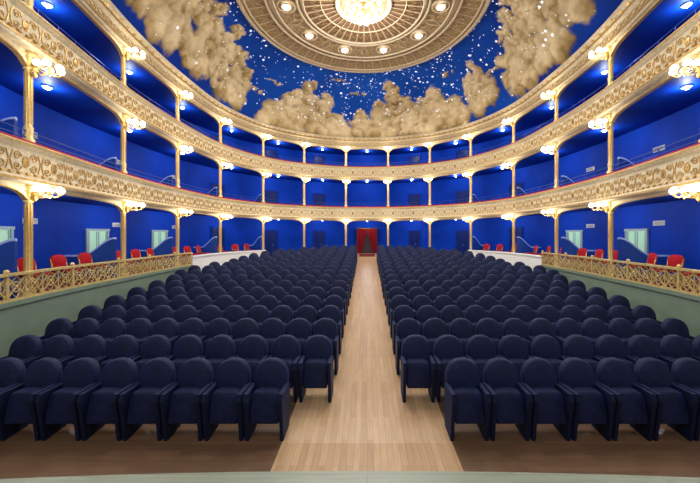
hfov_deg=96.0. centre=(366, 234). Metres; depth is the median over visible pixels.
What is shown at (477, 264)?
seat
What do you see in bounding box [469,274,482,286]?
seat
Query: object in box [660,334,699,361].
seat
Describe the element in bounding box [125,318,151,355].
seat
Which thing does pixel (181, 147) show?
wall lamp
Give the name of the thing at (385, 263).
seat
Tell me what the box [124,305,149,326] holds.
seat
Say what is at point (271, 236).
door
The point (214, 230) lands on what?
door
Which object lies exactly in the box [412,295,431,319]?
seat
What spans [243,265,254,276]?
seat
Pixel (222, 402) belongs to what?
seat
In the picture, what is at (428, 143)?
column
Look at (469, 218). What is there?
wall lamp
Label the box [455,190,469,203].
door
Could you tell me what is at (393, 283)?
seat
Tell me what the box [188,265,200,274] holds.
seat
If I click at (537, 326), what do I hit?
seat
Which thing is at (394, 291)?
seat
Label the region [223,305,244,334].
seat
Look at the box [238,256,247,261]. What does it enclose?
seat
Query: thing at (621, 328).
seat
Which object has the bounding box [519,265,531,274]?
seat
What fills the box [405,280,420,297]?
seat
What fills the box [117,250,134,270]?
chair
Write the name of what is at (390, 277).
seat
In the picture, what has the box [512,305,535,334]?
seat
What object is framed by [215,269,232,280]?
seat
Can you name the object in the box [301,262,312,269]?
seat
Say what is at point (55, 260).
chair
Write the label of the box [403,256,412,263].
seat
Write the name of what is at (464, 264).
seat
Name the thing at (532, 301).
seat
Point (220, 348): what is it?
seat
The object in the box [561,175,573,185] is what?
divider
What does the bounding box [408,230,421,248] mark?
door
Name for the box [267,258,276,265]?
seat
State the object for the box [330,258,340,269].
seat
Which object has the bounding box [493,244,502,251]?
chair
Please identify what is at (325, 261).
seat
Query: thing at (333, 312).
seat
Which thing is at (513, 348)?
seat
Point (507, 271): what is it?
seat
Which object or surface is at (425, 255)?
seat
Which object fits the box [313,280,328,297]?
seat
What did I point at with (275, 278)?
seat
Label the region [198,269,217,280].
seat
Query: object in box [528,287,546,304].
seat
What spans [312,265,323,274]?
seat
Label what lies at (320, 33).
ceiling rose
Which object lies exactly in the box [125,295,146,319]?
seat
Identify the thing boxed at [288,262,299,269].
seat
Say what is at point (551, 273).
seat
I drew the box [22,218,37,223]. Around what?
air vent
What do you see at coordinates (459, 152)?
door
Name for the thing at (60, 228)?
wall
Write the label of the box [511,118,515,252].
column
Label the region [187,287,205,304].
seat
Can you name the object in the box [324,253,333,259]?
seat
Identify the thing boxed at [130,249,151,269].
chair
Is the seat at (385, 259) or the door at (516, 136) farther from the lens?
the door at (516, 136)
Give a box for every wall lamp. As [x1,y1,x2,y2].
[31,59,64,77]
[32,185,64,201]
[125,119,144,130]
[126,47,144,60]
[126,202,144,212]
[179,91,192,100]
[179,146,192,154]
[179,210,192,217]
[221,118,231,126]
[221,163,231,169]
[221,215,231,220]
[262,134,271,141]
[262,217,271,222]
[462,134,471,141]
[462,217,471,222]
[502,118,512,126]
[502,163,512,169]
[502,215,512,220]
[541,91,554,100]
[541,146,554,154]
[541,210,554,217]
[589,47,607,60]
[589,119,608,130]
[589,202,607,212]
[669,59,699,77]
[669,185,699,201]
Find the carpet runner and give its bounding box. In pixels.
[359,254,374,256]
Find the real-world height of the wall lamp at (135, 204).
0.290 m
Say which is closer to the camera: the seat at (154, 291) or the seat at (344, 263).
the seat at (154, 291)
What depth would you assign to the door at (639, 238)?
10.26 m
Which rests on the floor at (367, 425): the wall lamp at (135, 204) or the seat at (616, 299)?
the seat at (616, 299)
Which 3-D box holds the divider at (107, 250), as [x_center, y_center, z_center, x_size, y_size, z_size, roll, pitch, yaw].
[-7.867,0.623,8.953,1.354,1.125,0.061,0,0,-6]
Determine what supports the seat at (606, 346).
on the floor at (367, 425)
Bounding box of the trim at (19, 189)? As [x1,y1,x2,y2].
[0,0,696,223]
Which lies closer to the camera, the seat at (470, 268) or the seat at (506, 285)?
the seat at (506, 285)
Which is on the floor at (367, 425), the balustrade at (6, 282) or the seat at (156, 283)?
the seat at (156, 283)
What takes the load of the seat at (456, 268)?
on the floor at (367, 425)
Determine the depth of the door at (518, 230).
16.70 m
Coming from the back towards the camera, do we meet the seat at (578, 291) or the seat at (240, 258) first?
the seat at (240, 258)
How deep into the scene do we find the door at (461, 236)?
19.25 m
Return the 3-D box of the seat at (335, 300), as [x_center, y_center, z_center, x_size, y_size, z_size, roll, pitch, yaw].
[-0.792,1.907,7.390,0.496,0.930,0.480,0,0,0]
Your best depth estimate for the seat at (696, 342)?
5.13 m
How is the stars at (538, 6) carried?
attached to the ceiling at (197, 21)
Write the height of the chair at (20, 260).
0.721 m
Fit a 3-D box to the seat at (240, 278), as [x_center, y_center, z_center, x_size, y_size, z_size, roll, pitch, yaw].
[-3.975,1.708,9.790,0.496,0.930,0.480,0,0,0]
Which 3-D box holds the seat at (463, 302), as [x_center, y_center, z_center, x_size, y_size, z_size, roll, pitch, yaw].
[2.366,1.907,7.390,0.496,0.930,0.480,0,0,0]
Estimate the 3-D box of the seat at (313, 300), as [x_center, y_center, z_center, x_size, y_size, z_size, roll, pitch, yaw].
[-1.317,1.907,7.390,0.496,0.930,0.480,0,0,0]
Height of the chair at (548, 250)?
0.721 m
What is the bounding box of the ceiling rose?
[236,0,490,72]
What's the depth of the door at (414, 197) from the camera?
20.73 m
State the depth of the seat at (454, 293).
8.29 m
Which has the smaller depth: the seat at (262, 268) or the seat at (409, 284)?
the seat at (409, 284)
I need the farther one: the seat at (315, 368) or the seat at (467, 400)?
the seat at (315, 368)
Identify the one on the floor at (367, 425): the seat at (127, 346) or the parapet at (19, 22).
the seat at (127, 346)
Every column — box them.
[19,0,38,296]
[120,46,128,276]
[174,90,181,265]
[218,118,222,252]
[261,137,265,249]
[302,143,305,246]
[344,147,347,245]
[386,147,389,245]
[428,143,431,246]
[468,137,472,249]
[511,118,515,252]
[552,90,559,265]
[605,46,615,276]
[695,53,699,293]
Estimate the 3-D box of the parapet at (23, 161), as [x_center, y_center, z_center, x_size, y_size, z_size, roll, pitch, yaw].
[0.001,-1.464,10.100,14.239,1.028,18.822,0,0,0]
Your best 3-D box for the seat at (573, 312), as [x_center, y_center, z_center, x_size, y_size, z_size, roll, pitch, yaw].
[4.382,1.973,6.590,0.496,0.930,0.480,0,0,0]
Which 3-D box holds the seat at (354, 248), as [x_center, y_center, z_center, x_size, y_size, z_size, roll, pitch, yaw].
[-0.795,1.110,16.990,0.496,0.930,0.480,0,0,0]
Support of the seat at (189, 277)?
on the floor at (367, 425)
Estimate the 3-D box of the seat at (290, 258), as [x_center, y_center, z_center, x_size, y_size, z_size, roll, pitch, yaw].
[-3.392,1.376,13.790,0.496,0.930,0.480,0,0,0]
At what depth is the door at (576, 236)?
13.25 m
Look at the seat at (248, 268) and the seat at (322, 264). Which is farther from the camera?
the seat at (322, 264)
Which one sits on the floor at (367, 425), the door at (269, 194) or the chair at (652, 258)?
the chair at (652, 258)
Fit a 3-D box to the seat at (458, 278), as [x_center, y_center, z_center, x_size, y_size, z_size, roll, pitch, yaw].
[2.915,1.708,9.790,0.496,0.930,0.480,0,0,0]
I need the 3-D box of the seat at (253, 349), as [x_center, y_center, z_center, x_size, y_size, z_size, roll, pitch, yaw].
[-1.855,2.106,4.990,0.496,0.930,0.480,0,0,0]
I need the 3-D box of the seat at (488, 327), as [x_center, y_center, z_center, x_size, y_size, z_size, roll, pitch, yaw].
[2.287,2.040,5.790,0.496,0.930,0.480,0,0,0]
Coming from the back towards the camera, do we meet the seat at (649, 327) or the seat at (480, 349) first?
the seat at (649, 327)
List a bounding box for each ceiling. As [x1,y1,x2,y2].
[0,42,699,182]
[22,0,699,154]
[110,0,623,137]
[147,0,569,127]
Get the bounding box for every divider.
[0,117,16,135]
[0,238,16,297]
[63,237,116,276]
[99,157,116,169]
[139,237,172,266]
[160,175,172,185]
[193,236,216,253]
[208,187,216,195]
[249,236,261,249]
[255,194,261,201]
[472,194,478,201]
[472,236,483,249]
[517,187,525,195]
[517,236,540,253]
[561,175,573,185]
[561,237,596,266]
[617,157,634,169]
[617,237,670,276]
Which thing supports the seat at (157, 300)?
on the floor at (367, 425)
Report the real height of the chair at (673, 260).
0.721 m
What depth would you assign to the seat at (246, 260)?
13.09 m
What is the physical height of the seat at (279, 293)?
0.930 m
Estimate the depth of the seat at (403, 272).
10.69 m
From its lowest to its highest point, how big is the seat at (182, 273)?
0.930 m
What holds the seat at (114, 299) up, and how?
on the floor at (367, 425)
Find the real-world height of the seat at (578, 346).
0.930 m
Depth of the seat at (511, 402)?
4.07 m
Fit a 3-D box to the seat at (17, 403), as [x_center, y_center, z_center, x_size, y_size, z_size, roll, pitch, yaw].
[-4.450,2.172,4.190,0.496,0.930,0.480,0,0,0]
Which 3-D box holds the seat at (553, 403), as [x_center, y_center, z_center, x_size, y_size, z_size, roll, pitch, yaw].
[2.359,2.172,4.190,0.496,0.930,0.480,0,0,0]
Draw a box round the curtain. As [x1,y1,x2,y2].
[356,228,377,252]
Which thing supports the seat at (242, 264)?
on the floor at (367, 425)
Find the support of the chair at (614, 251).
on the floor at (367, 425)
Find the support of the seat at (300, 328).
on the floor at (367, 425)
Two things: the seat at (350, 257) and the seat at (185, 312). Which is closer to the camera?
the seat at (185, 312)
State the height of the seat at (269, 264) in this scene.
0.930 m
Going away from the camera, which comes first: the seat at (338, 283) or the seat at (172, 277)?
the seat at (338, 283)
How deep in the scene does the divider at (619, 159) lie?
8.99 m
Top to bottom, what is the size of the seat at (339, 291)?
0.930 m
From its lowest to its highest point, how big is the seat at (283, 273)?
0.930 m
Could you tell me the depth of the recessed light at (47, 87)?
7.34 m
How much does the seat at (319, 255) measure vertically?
0.930 m
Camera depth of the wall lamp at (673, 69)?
6.02 m
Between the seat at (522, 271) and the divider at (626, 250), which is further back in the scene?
the seat at (522, 271)
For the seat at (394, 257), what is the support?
on the floor at (367, 425)
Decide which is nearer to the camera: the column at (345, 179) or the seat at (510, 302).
the seat at (510, 302)
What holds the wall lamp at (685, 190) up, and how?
attached to the column at (697, 56)
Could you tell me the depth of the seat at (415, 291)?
8.29 m
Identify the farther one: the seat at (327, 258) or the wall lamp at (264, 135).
the wall lamp at (264, 135)
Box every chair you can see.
[17,257,53,292]
[49,255,82,285]
[77,252,105,280]
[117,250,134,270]
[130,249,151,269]
[146,248,165,267]
[183,246,198,255]
[196,245,210,254]
[231,244,240,251]
[244,244,251,250]
[482,244,489,250]
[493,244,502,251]
[524,245,537,254]
[536,246,550,262]
[568,248,586,266]
[583,249,603,270]
[598,250,616,263]
[630,253,657,279]
[653,255,684,285]
[682,272,699,291]
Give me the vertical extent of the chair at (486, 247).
0.721 m
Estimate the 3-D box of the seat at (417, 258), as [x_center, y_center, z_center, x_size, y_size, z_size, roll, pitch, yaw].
[2.352,1.376,13.790,0.496,0.930,0.480,0,0,0]
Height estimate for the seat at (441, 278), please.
0.930 m
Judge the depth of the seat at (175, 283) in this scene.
9.10 m
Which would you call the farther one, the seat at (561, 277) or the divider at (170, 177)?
the divider at (170, 177)
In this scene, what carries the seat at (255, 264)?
on the floor at (367, 425)
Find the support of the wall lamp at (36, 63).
attached to the column at (28, 78)
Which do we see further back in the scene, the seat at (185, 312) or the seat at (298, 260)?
the seat at (298, 260)
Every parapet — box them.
[0,0,699,178]
[0,120,699,219]
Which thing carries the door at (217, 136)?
in the wall at (60, 228)
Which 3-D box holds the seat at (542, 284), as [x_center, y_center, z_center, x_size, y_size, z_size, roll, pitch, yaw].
[5.035,1.774,8.990,0.496,0.930,0.480,0,0,0]
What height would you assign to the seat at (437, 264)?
0.930 m
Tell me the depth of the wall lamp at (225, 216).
14.43 m
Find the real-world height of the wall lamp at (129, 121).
0.290 m
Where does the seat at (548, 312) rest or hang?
on the floor at (367, 425)
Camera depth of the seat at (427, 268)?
11.50 m
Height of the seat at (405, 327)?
0.930 m
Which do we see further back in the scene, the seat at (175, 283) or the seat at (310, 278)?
the seat at (310, 278)
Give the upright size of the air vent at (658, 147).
0.140 m
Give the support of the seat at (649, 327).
on the floor at (367, 425)
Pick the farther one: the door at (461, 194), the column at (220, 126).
the door at (461, 194)
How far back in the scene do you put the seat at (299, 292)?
8.29 m
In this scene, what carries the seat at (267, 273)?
on the floor at (367, 425)
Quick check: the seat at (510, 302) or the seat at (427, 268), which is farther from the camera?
the seat at (427, 268)
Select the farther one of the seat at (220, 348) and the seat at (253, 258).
the seat at (253, 258)
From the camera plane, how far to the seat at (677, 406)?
4.07 m
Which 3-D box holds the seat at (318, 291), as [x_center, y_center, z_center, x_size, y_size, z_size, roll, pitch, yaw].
[-1.325,1.841,8.190,0.496,0.930,0.480,0,0,0]
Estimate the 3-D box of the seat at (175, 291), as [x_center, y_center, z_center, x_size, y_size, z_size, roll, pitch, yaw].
[-5.035,1.841,8.190,0.496,0.930,0.480,0,0,0]
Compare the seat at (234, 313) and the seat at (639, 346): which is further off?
the seat at (234, 313)
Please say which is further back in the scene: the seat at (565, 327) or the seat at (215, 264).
the seat at (215, 264)
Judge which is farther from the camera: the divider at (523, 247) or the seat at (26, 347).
the divider at (523, 247)
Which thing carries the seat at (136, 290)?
on the floor at (367, 425)
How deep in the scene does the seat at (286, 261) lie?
13.09 m
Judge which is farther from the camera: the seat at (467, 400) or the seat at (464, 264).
the seat at (464, 264)
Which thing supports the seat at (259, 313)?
on the floor at (367, 425)
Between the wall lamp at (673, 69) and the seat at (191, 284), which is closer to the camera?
the wall lamp at (673, 69)
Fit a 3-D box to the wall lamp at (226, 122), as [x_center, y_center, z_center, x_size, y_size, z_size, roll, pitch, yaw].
[-6.468,-5.165,14.508,0.482,0.290,0.463,0,0,-35]
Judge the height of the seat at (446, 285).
0.930 m
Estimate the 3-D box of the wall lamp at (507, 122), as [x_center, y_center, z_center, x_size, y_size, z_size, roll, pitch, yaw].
[6.470,-5.165,14.502,0.463,0.290,0.482,0,0,22]
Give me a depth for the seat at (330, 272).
10.69 m
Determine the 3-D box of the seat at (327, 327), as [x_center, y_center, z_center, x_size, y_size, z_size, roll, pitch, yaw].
[-0.781,2.040,5.790,0.496,0.930,0.480,0,0,0]
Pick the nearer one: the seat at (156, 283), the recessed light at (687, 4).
the recessed light at (687, 4)
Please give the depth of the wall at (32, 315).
6.31 m
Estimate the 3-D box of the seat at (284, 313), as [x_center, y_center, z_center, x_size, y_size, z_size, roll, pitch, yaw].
[-1.814,1.973,6.590,0.496,0.930,0.480,0,0,0]
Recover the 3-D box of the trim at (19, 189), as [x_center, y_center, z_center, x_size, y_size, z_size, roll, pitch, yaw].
[0.000,-3.018,10.154,14.288,4.725,18.764,0,0,0]
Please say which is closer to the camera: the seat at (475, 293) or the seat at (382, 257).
the seat at (475, 293)
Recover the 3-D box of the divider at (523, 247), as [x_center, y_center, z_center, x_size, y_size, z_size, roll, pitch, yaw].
[7.639,0.623,14.841,1.354,1.125,0.061,0,0,-16]
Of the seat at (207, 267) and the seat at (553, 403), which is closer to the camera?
the seat at (553, 403)
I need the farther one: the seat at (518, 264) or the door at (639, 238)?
the seat at (518, 264)
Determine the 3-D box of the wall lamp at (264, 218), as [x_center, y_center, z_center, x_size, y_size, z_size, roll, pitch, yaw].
[-5.331,-0.785,16.785,0.463,0.290,0.482,0,0,0]
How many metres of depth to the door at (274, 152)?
19.28 m
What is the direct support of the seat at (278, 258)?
on the floor at (367, 425)
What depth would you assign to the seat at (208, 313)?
6.69 m
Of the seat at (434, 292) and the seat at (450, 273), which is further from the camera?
the seat at (450, 273)
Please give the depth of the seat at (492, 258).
13.90 m
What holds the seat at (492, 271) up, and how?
on the floor at (367, 425)
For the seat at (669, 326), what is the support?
on the floor at (367, 425)
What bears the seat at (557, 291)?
on the floor at (367, 425)
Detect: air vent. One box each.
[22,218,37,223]
[112,223,120,226]
[586,166,594,171]
[586,224,594,227]
[653,145,664,152]
[653,220,664,225]
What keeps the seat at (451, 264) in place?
on the floor at (367, 425)
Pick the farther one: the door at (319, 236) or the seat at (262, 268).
the door at (319, 236)
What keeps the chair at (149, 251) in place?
on the floor at (367, 425)
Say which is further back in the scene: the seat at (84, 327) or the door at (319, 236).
the door at (319, 236)
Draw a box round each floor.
[0,186,694,217]
[0,253,699,478]
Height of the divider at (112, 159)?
1.125 m
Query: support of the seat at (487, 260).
on the floor at (367, 425)
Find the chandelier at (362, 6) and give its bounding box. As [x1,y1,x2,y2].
[345,0,381,25]
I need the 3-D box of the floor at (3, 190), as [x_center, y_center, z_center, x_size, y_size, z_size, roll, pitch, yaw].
[0.000,-1.040,10.816,17.826,0.140,20.978,0,0,0]
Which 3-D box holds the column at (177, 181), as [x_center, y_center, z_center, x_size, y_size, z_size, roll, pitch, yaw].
[-7.100,-2.095,11.800,0.275,6.560,0.263,0,0,0]
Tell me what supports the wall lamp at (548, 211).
attached to the column at (556, 181)
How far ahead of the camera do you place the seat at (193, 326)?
5.89 m
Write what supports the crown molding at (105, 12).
attached to the wall at (60, 228)
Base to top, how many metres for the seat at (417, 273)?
0.930 m
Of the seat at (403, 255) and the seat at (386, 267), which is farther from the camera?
the seat at (403, 255)
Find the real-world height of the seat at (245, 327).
0.930 m
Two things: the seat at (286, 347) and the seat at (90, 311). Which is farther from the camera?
the seat at (90, 311)
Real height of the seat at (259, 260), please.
0.930 m
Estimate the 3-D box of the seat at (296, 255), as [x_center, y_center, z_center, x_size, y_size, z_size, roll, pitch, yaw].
[-3.294,1.309,14.590,0.496,0.930,0.480,0,0,0]
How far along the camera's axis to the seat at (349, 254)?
14.69 m
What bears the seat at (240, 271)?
on the floor at (367, 425)
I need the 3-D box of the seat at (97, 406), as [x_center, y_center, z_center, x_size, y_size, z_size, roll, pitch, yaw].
[-3.405,2.172,4.190,0.496,0.930,0.480,0,0,0]
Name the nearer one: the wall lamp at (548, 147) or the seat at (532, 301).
the seat at (532, 301)
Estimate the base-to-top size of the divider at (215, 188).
1.125 m
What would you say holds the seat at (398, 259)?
on the floor at (367, 425)
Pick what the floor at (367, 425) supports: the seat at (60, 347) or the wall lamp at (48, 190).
the seat at (60, 347)
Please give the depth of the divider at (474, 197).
17.16 m
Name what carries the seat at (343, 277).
on the floor at (367, 425)
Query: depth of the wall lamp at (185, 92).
11.76 m
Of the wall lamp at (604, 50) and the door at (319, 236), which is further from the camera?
the door at (319, 236)
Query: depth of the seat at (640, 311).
6.69 m
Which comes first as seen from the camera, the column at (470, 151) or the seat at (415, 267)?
the seat at (415, 267)
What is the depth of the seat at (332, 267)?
11.50 m
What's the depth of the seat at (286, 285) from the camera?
9.09 m
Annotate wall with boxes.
[0,85,699,280]
[0,265,192,357]
[190,250,265,270]
[468,250,541,270]
[541,265,699,336]
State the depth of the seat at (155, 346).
5.08 m
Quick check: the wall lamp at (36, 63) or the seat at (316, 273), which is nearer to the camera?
the wall lamp at (36, 63)
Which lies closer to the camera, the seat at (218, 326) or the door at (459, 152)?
the seat at (218, 326)
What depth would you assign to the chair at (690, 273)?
6.55 m
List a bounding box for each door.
[0,226,14,242]
[85,228,109,252]
[151,230,167,248]
[210,133,225,143]
[210,182,225,196]
[210,227,225,252]
[264,148,278,158]
[264,190,278,203]
[264,230,278,255]
[312,155,325,164]
[312,193,325,205]
[312,230,325,248]
[361,234,372,252]
[408,155,421,164]
[408,193,421,205]
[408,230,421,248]
[455,148,469,158]
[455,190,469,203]
[455,230,469,255]
[508,133,523,143]
[508,182,523,196]
[508,227,523,252]
[566,230,582,247]
[624,228,648,253]
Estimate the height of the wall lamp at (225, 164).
0.290 m
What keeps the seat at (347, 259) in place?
on the floor at (367, 425)
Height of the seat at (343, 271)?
0.930 m
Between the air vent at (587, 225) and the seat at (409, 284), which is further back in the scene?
the air vent at (587, 225)
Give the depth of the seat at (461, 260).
13.10 m
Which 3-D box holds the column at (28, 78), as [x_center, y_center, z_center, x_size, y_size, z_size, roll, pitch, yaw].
[-6.450,-2.095,6.000,0.275,6.560,0.263,0,0,0]
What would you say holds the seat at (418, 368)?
on the floor at (367, 425)
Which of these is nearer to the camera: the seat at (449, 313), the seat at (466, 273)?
the seat at (449, 313)
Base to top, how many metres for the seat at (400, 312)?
0.930 m
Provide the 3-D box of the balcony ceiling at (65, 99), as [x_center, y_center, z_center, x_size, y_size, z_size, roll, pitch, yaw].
[0.000,-3.560,10.816,17.826,0.140,20.978,0,0,0]
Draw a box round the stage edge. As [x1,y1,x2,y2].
[0,471,699,482]
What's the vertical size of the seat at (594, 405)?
0.930 m
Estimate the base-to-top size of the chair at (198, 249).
0.721 m
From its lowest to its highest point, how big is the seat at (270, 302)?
0.930 m
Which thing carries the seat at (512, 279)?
on the floor at (367, 425)
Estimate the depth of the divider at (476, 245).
17.25 m
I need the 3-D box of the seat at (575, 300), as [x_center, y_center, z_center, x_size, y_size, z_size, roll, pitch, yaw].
[4.989,1.907,7.390,0.496,0.930,0.480,0,0,0]
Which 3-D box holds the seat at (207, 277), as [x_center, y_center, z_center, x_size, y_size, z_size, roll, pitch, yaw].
[-5.035,1.708,9.790,0.496,0.930,0.480,0,0,0]
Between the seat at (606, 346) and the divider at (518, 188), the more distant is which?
the divider at (518, 188)
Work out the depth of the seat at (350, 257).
13.89 m
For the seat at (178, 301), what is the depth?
7.49 m
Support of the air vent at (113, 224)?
in the wall at (60, 228)
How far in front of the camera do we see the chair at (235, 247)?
16.16 m
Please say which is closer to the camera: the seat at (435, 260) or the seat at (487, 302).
the seat at (487, 302)
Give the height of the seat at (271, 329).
0.930 m
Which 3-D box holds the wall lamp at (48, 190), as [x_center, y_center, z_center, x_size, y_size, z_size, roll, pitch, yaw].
[-6.111,-0.785,6.065,0.463,0.290,0.482,0,0,28]
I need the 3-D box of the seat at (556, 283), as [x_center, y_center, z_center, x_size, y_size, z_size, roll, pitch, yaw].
[5.565,1.774,8.990,0.496,0.930,0.480,0,0,0]
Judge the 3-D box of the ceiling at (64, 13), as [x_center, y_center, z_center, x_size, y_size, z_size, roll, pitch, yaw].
[0.000,-5.485,10.817,17.828,0.150,20.979,0,0,0]
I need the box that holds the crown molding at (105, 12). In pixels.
[77,0,656,147]
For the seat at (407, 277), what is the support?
on the floor at (367, 425)
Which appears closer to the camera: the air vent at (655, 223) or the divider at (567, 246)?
the air vent at (655, 223)
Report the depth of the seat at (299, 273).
10.69 m
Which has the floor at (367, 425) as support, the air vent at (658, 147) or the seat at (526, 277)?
the seat at (526, 277)
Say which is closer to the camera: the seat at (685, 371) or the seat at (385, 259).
the seat at (685, 371)
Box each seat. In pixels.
[0,334,41,361]
[0,357,25,391]
[0,357,62,440]
[23,334,73,369]
[35,357,100,440]
[39,318,72,347]
[60,334,106,376]
[70,318,99,354]
[72,305,101,325]
[76,357,137,440]
[96,334,138,382]
[98,305,125,325]
[98,318,125,355]
[101,295,124,319]
[118,357,175,440]
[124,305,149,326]
[125,287,145,307]
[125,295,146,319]
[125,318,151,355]
[132,334,170,382]
[139,318,178,354]
[146,280,164,298]
[146,287,165,307]
[148,295,168,319]
[149,305,173,329]
[160,357,212,440]
[165,274,181,290]
[166,280,183,296]
[167,287,185,305]
[167,334,202,382]
[169,318,204,355]
[170,295,190,318]
[174,269,187,279]
[174,305,197,334]
[182,269,202,282]
[183,274,197,288]
[185,280,201,295]
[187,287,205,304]
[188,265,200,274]
[192,295,212,317]
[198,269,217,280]
[198,305,221,334]
[200,274,214,287]
[200,318,231,355]
[201,357,250,440]
[202,265,214,274]
[202,334,235,382]
[203,280,219,295]
[208,287,225,304]
[209,262,219,269]
[214,295,233,317]
[215,265,227,274]
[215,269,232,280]
[217,274,231,286]
[222,262,233,269]
[222,280,237,294]
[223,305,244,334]
[228,258,238,264]
[228,287,245,304]
[229,265,241,278]
[230,318,257,355]
[232,269,246,279]
[234,274,248,286]
[236,262,246,268]
[236,295,255,317]
[236,334,267,383]
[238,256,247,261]
[240,280,255,294]
[241,258,251,265]
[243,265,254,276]
[243,357,289,440]
[247,305,268,334]
[248,269,261,279]
[248,287,265,304]
[249,262,259,268]
[250,255,259,261]
[251,274,264,286]
[254,258,263,265]
[257,265,268,274]
[258,295,277,317]
[259,280,274,294]
[260,318,284,356]
[262,256,270,261]
[262,262,272,268]
[263,269,276,279]
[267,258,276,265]
[268,274,281,286]
[268,287,285,305]
[268,334,300,402]
[270,253,279,257]
[271,265,282,273]
[271,305,292,334]
[274,256,282,261]
[275,262,286,268]
[277,280,292,295]
[278,269,290,279]
[279,258,289,265]
[280,295,299,318]
[281,253,289,257]
[284,274,298,286]
[285,265,296,273]
[286,256,294,262]
[286,318,311,356]
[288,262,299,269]
[288,287,305,306]
[292,253,300,258]
[292,258,302,266]
[293,269,305,280]
[295,280,310,296]
[295,305,317,334]
[298,256,306,262]
[298,334,332,402]
[299,265,310,273]
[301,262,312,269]
[301,274,315,288]
[302,295,321,319]
[303,253,311,258]
[305,258,314,266]
[308,269,320,281]
[308,287,325,307]
[310,256,318,263]
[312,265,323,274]
[312,318,338,374]
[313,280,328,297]
[314,253,322,258]
[315,262,325,270]
[318,258,327,267]
[318,274,331,290]
[319,305,341,353]
[321,256,330,263]
[323,269,335,283]
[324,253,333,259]
[324,295,343,337]
[326,265,337,275]
[328,262,339,271]
[328,287,345,324]
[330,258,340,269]
[332,280,347,314]
[333,255,342,264]
[334,274,349,305]
[337,269,350,298]
[339,265,351,291]
[341,262,352,286]
[343,258,353,281]
[344,256,354,276]
[346,253,355,272]
[348,247,356,263]
[377,247,385,263]
[378,253,387,272]
[379,256,389,276]
[380,258,390,281]
[381,262,392,286]
[382,265,394,291]
[383,269,396,298]
[384,274,399,305]
[386,280,401,314]
[388,287,405,324]
[390,295,409,337]
[391,255,400,264]
[392,305,414,353]
[393,258,403,269]
[394,262,405,271]
[395,318,421,374]
[396,265,407,275]
[398,269,410,283]
[400,253,409,259]
[401,334,435,402]
[402,274,415,290]
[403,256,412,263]
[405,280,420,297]
[406,258,415,267]
[408,262,418,270]
[408,287,425,307]
[410,265,421,274]
[411,253,419,258]
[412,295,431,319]
[413,269,425,281]
[415,256,423,263]
[416,305,438,334]
[418,274,432,288]
[419,258,428,266]
[421,262,432,269]
[422,253,430,258]
[422,318,447,356]
[423,265,434,273]
[423,280,438,296]
[427,256,435,262]
[428,269,440,280]
[428,287,445,306]
[431,258,441,266]
[433,253,441,258]
[433,334,465,402]
[434,262,445,269]
[434,295,453,318]
[435,274,449,286]
[437,265,448,273]
[439,256,447,262]
[441,280,456,295]
[441,305,462,334]
[443,269,455,279]
[444,253,452,257]
[444,258,454,265]
[444,357,490,440]
[447,262,458,268]
[448,287,465,305]
[449,318,473,356]
[451,256,459,261]
[451,265,462,273]
[452,274,465,286]
[454,253,463,257]
[456,295,475,317]
[457,258,466,265]
[457,269,470,279]
[459,280,474,294]
[461,262,471,268]
[463,256,471,261]
[465,265,476,274]
[465,305,486,334]
[466,334,497,383]
[468,287,485,304]
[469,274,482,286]
[470,258,479,265]
[472,269,485,279]
[474,255,483,261]
[474,262,484,268]
[476,318,503,355]
[478,280,493,294]
[478,295,497,317]
[479,265,490,276]
[482,258,492,265]
[483,357,532,440]
[485,274,499,286]
[486,256,495,261]
[487,262,497,268]
[487,269,501,279]
[488,287,505,304]
[489,305,510,334]
[492,265,504,278]
[495,258,505,264]
[496,280,511,294]
[498,334,531,382]
[500,262,511,269]
[500,295,519,317]
[501,269,518,280]
[502,274,516,286]
[502,318,533,355]
[506,265,518,274]
[508,287,525,304]
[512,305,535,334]
[514,262,524,269]
[514,280,530,295]
[516,269,535,280]
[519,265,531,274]
[519,274,533,287]
[521,295,541,317]
[521,357,573,440]
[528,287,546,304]
[529,318,564,355]
[531,269,551,282]
[531,334,566,382]
[532,280,548,295]
[533,265,545,274]
[536,274,550,288]
[536,305,559,334]
[543,295,563,318]
[546,269,559,279]
[548,287,566,305]
[550,280,567,296]
[552,274,568,290]
[555,318,594,354]
[558,357,615,440]
[560,305,584,329]
[563,334,601,382]
[565,295,585,319]
[568,287,587,307]
[569,280,587,298]
[582,318,608,355]
[584,305,609,326]
[587,295,608,319]
[588,287,608,307]
[595,334,637,382]
[596,357,657,440]
[608,305,635,325]
[608,318,635,355]
[609,295,632,319]
[627,334,673,376]
[632,305,661,325]
[633,357,698,440]
[634,318,663,354]
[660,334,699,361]
[661,318,694,347]
[671,357,699,440]
[692,335,699,357]
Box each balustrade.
[0,252,192,303]
[541,250,699,295]
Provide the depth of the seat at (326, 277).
9.89 m
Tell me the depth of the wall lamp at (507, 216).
14.42 m
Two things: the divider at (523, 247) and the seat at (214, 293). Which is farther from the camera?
the divider at (523, 247)
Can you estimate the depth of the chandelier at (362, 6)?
10.87 m
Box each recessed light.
[41,1,52,7]
[41,84,52,89]
[681,1,692,7]
[681,84,692,89]
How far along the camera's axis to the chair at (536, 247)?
13.90 m
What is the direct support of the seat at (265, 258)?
on the floor at (367, 425)
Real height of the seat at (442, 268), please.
0.930 m
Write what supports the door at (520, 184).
in the wall at (60, 228)
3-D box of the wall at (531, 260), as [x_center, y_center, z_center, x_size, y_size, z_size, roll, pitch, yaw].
[6.306,1.720,14.540,0.608,1.840,5.014,0,0,-15]
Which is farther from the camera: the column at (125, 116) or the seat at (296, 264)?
the seat at (296, 264)
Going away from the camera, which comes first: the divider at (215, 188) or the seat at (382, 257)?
the seat at (382, 257)
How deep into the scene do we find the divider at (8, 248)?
5.92 m
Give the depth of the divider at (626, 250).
8.96 m
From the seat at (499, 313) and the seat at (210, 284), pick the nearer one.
the seat at (499, 313)
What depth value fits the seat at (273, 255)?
14.70 m

